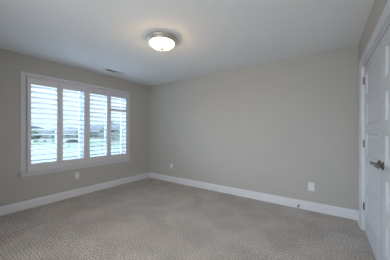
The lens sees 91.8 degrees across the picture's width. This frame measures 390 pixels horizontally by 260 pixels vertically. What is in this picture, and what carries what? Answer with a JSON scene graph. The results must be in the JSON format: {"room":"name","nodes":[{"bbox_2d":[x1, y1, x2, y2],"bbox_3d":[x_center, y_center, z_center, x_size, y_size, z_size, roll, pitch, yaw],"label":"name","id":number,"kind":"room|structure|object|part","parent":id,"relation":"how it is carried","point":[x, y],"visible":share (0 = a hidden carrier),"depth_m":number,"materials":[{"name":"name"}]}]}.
{"room":"empty bedroom","nodes":[
{"label":"empty bedroom","id":0,"kind":"room"},
{"bbox_2d":[0,49,148,206],"bbox_3d":[-2.443,0.020,3.506,0.180,2.440,3.955,0,0,35],"label":"wall","id":1,"kind":"structure","parent":0,"point":[14,188],"depth_m":3.27,"materials":[{"name":"paint"}]},
{"bbox_2d":[28,77,59,170],"bbox_3d":[-2.516,-0.111,3.164,0.087,1.472,0.432,0,0,35],"label":"plantation shutter","id":2,"kind":"object","parent":1,"relation":"attached to","point":[34,166],"visible":1,"depth_m":3.14,"materials":[{"name":"grey paint"}]},
{"bbox_3d":[-2.519,-0.798,3.161,0.026,0.098,0.352,0,0,35],"label":"rail","id":3,"kind":"part","parent":2,"relation":"part of","materials":[{"name":"grey paint"}]},
{"bbox_3d":[-2.519,0.574,3.161,0.026,0.103,0.352,0,0,35],"label":"rail","id":4,"kind":"part","parent":2,"relation":"part of","materials":[{"name":"grey paint"}]},
{"bbox_2d":[55,88,81,160],"bbox_3d":[-2.555,-0.120,3.468,0.040,1.476,0.900,0,0,35],"label":"window","id":5,"kind":"structure","parent":1,"relation":"in","point":[80,96],"depth_m":3.79,"materials":[{"name":"clear glass"}]},
{"bbox_2d":[60,83,85,165],"bbox_3d":[-2.264,-0.111,3.526,0.087,1.472,0.448,0,0,35],"label":"plantation shutter","id":6,"kind":"object","parent":5,"relation":"attached to","point":[62,86],"visible":1,"depth_m":3.50,"materials":[{"name":"grey paint"}]},
{"bbox_3d":[-2.265,-0.798,3.526,0.026,0.098,0.356,0,0,35],"label":"rail","id":7,"kind":"part","parent":6,"relation":"part of","materials":[{"name":"grey paint"}]},
{"bbox_3d":[-2.265,0.574,3.526,0.026,0.103,0.356,0,0,35],"label":"rail","id":8,"kind":"part","parent":6,"relation":"part of","materials":[{"name":"grey paint"}]},
{"bbox_3d":[-2.555,-0.120,3.467,0.026,1.428,0.852,0,0,35],"label":"sash","id":9,"kind":"part","parent":5,"relation":"part of","materials":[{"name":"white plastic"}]},
{"bbox_2d":[0,172,148,215],"bbox_3d":[-2.363,1.173,3.450,0.016,0.134,3.955,0,0,35],"label":"baseboard","id":10,"kind":"structure","parent":1,"relation":"attached to","point":[11,208],"depth_m":3.42,"materials":[{"name":"white paint"}]},
{"bbox_2d":[20,71,129,171],"bbox_3d":[-2.147,-0.146,3.753,0.024,1.577,1.988,0,0,35],"label":"trim","id":11,"kind":"structure","parent":1,"relation":"attached to","point":[23,75],"depth_m":2.98,"materials":[{"name":"grey paint"}]},
{"bbox_2d":[18,158,131,177],"bbox_3d":[-2.146,0.697,3.752,0.027,0.065,1.976,0,0,35],"label":"trim","id":12,"kind":"structure","parent":1,"relation":"attached to","point":[125,160],"depth_m":3.50,"materials":[{"name":"grey paint"}]},
{"bbox_2d":[26,76,127,171],"bbox_3d":[-2.130,-0.110,3.741,0.063,1.501,1.840,0,0,35],"label":"frame","id":13,"kind":"object","parent":1,"relation":"attached to","point":[27,76],"visible":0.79,"depth_m":3.35,"materials":[{"name":"grey paint"}]},
{"bbox_2d":[82,92,82,157],"bbox_3d":[-2.234,-0.120,3.814,0.166,1.476,0.032,0,0,35],"label":"trim","id":14,"kind":"structure","parent":1,"relation":"attached to","point":[82,92],"depth_m":3.82,"materials":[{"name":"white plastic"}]},
{"bbox_2d":[88,88,108,162],"bbox_3d":[-1.997,-0.111,3.908,0.087,1.472,0.444,0,0,35],"label":"plantation shutter","id":15,"kind":"object","parent":1,"relation":"attached to","point":[90,91],"visible":1,"depth_m":3.90,"materials":[{"name":"grey paint"}]},
{"bbox_3d":[-1.998,-0.798,3.909,0.026,0.098,0.356,0,0,35],"label":"rail","id":16,"kind":"part","parent":15,"relation":"part of","materials":[{"name":"grey paint"}]},
{"bbox_3d":[-1.998,0.574,3.909,0.026,0.103,0.356,0,0,35],"label":"rail","id":17,"kind":"part","parent":15,"relation":"part of","materials":[{"name":"grey paint"}]},
{"bbox_2d":[104,96,122,155],"bbox_3d":[-2.020,-0.120,4.236,0.040,1.476,0.900,0,0,35],"label":"window","id":18,"kind":"structure","parent":1,"relation":"in","point":[121,123],"depth_m":4.56,"materials":[{"name":"clear glass"}]},
{"bbox_2d":[109,92,127,159],"bbox_3d":[-1.735,-0.111,4.284,0.087,1.472,0.469,0,0,35],"label":"plantation shutter","id":19,"kind":"object","parent":18,"relation":"attached to","point":[111,94],"visible":1,"depth_m":4.27,"materials":[{"name":"grey paint"}]},
{"bbox_3d":[-1.736,-0.798,4.284,0.026,0.098,0.376,0,0,35],"label":"rail","id":20,"kind":"part","parent":19,"relation":"part of","materials":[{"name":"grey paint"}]},
{"bbox_3d":[-1.736,-0.464,4.284,0.026,0.063,0.376,0,0,35],"label":"rail","id":21,"kind":"part","parent":19,"relation":"part of","materials":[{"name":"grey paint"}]},
{"bbox_3d":[-1.736,0.574,4.284,0.026,0.103,0.376,0,0,35],"label":"rail","id":22,"kind":"part","parent":19,"relation":"part of","materials":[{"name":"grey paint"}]},
{"bbox_3d":[-2.019,-0.120,4.235,0.026,1.428,0.852,0,0,35],"label":"sash","id":23,"kind":"part","parent":18,"relation":"part of","materials":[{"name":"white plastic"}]},
{"bbox_2d":[123,99,124,152],"bbox_3d":[-2.230,-0.120,3.812,0.178,1.480,1.840,0,0,35],"label":"trim","id":24,"kind":"structure","parent":1,"relation":"attached to","point":[123,99],"depth_m":4.59,"materials":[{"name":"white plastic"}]},
{"bbox_2d":[0,0,374,85],"bbox_3d":[-0.823,-1.275,1.431,5.212,0.150,5.805,0,0,35],"label":"ceiling","id":25,"kind":"structure","parent":0,"point":[213,36],"depth_m":2.26,"materials":[{"name":"paint"}]},
{"bbox_2d":[103,68,123,74],"bbox_3d":[-1.630,-1.190,3.807,0.140,0.018,0.380,0,0,35],"label":"ceiling vent","id":26,"kind":"object","parent":25,"relation":"in","point":[106,69],"visible":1,"depth_m":3.79,"materials":[{"name":"grey metal"}]},
{"bbox_2d":[146,31,177,50],"bbox_3d":[-0.429,-1.122,2.456,0.410,0.154,0.410,0,0,35],"label":"ceiling light","id":27,"kind":"object","parent":25,"relation":"attached to","point":[159,40],"visible":1,"depth_m":2.35,"materials":[{"name":"white glass"}]},
{"bbox_3d":[-0.429,-1.106,2.456,0.306,0.080,0.306,0,0,35],"label":"lamp shade","id":28,"kind":"part","parent":27,"relation":"part of","materials":[{"name":"white glass"}]},
{"bbox_2d":[0,177,375,259],"bbox_3d":[-0.823,1.300,1.431,5.212,0.120,5.805,0,0,35],"label":"floor","id":29,"kind":"structure","parent":0,"point":[148,218],"depth_m":2.40,"materials":[{"name":"carpet"}]},
{"bbox_2d":[149,45,358,210],"bbox_3d":[0.536,0.020,3.930,4.582,2.440,0.150,0,0,35],"label":"wall","id":30,"kind":"structure","parent":0,"point":[277,128],"depth_m":3.30,"materials":[{"name":"paint"}]},
{"bbox_2d":[149,172,357,219],"bbox_3d":[0.520,1.173,3.840,4.266,0.134,0.016,0,0,35],"label":"baseboard","id":31,"kind":"structure","parent":30,"relation":"attached to","point":[311,206],"depth_m":3.30,"materials":[{"name":"white paint"}]},
{"bbox_2d":[308,182,313,190],"bbox_3d":[1.811,0.866,2.944,0.084,0.126,0.009,0,0,35],"label":"wall outlet","id":32,"kind":"object","parent":30,"relation":"attached to","point":[310,185],"visible":1,"depth_m":2.95,"materials":[{"name":"white plastic"}]},
{"bbox_2d":[359,0,387,60],"bbox_3d":[1.191,0.020,0.970,0.120,2.440,3.955,0,0,35],"label":"wall","id":33,"kind":"structure","parent":0,"point":[378,7],"depth_m":1.87,"materials":[{"name":"paint"}]},
{"bbox_2d":[363,38,381,259],"bbox_3d":[1.849,0.215,2.002,0.098,2.034,0.904,0,0,35],"label":"door","id":34,"kind":"structure","parent":33,"relation":"in","point":[372,80],"depth_m":1.93,"materials":[{"name":"grey paint"}]},
{"bbox_2d":[359,0,389,229],"bbox_3d":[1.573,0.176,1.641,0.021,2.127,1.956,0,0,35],"label":"trim","id":35,"kind":"structure","parent":33,"relation":"attached to","point":[385,15],"depth_m":2.38,"materials":[{"name":"grey paint"}]},
{"bbox_2d":[373,24,389,259],"bbox_3d":[1.330,0.215,1.258,0.098,2.034,0.910,0,0,35],"label":"door","id":36,"kind":"structure","parent":33,"relation":"in","point":[385,165],"depth_m":1.51,"materials":[{"name":"grey paint"}]},
{"label":"outside","id":37,"kind":"structure","parent":0,"visible":0},
{"bbox_2d":[31,138,119,151],"bbox_3d":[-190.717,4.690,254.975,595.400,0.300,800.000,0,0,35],"label":"ground","id":38,"kind":"structure","parent":37,"point":[94,139],"depth_m":63.56,"materials":[{"name":"white snow"}]},
{"bbox_2d":[31,130,41,142],"bbox_3d":[-61.128,2.048,72.256,4.556,4.997,3.865,0,0,35],"label":"leafy tree","id":39,"kind":"object","parent":38,"relation":"on","point":[32,131],"visible":0.72,"depth_m":71.73,"materials":[{"name":"green plant"}]},
{"bbox_3d":[-61.128,1.474,72.255,4.556,3.848,3.865,0,0,35],"label":"crown","id":40,"kind":"part","parent":39,"relation":"part of","materials":[{"name":"green plant"}]},
{"bbox_2d":[65,139,78,142],"bbox_3d":[-45.187,3.815,69.807,4.490,1.449,1.840,0,0,-40],"label":"car","id":41,"kind":"object","parent":38,"relation":"on","point":[69,140],"visible":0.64,"depth_m":68.81,"materials":[{"name":"paint"}]},
{"bbox_2d":[90,126,100,138],"bbox_3d":[-61.286,0.840,119.583,13.000,7.400,12.100,0,0,-35],"label":"house","id":42,"kind":"structure","parent":38,"relation":"on","point":[91,131],"depth_m":115.03,"materials":[{"name":"beige"}]},
{"bbox_2d":[99,127,103,136],"bbox_3d":[-36.387,1.496,76.258,3.870,6.102,5.082,0,0,13],"label":"leafy tree","id":43,"kind":"object","parent":38,"relation":"on","point":[100,131],"visible":0.42,"depth_m":74.61,"materials":[{"name":"green plant"}]},
{"bbox_2d":[103,122,119,139],"bbox_3d":[-38.605,-0.060,93.486,12.000,9.200,11.100,0,0,-20],"label":"house","id":44,"kind":"structure","parent":38,"relation":"on","point":[112,123],"depth_m":89.62,"materials":[{"name":"white"}]},
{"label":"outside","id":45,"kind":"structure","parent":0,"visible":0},
{"bbox_3d":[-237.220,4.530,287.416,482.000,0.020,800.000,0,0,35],"label":"field","id":46,"kind":"object","parent":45,"visible":0},
{"bbox_2d":[35,130,54,138],"bbox_3d":[-85.388,1.440,107.556,14.000,6.200,11.100,0,0,-40],"label":"house","id":47,"kind":"structure","parent":46,"relation":"on","point":[38,131],"depth_m":104.83,"materials":[{"name":"white"}]},
{"bbox_2d":[63,130,78,137],"bbox_3d":[-83.074,1.440,127.535,15.000,6.200,11.100,0,0,-30],"label":"house","id":48,"kind":"structure","parent":46,"relation":"on","point":[64,131],"depth_m":124.12,"materials":[{"name":"white"}]},
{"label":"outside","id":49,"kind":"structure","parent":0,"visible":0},
{"bbox_2d":[31,147,119,163],"bbox_3d":[-14.841,4.530,59.125,44.000,0.020,320.000,0,0,35],"label":"street","id":50,"kind":"structure","parent":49,"point":[99,152],"depth_m":36.35,"materials":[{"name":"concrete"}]},
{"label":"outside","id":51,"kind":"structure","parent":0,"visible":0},
{"bbox_2d":[31,125,102,128],"bbox_3d":[-311.098,-6.766,375.532,139.987,22.612,700.000,0,0,35],"label":"ridge","id":52,"kind":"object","parent":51,"point":[32,126],"visible":0.09,"depth_m":416.22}
]}

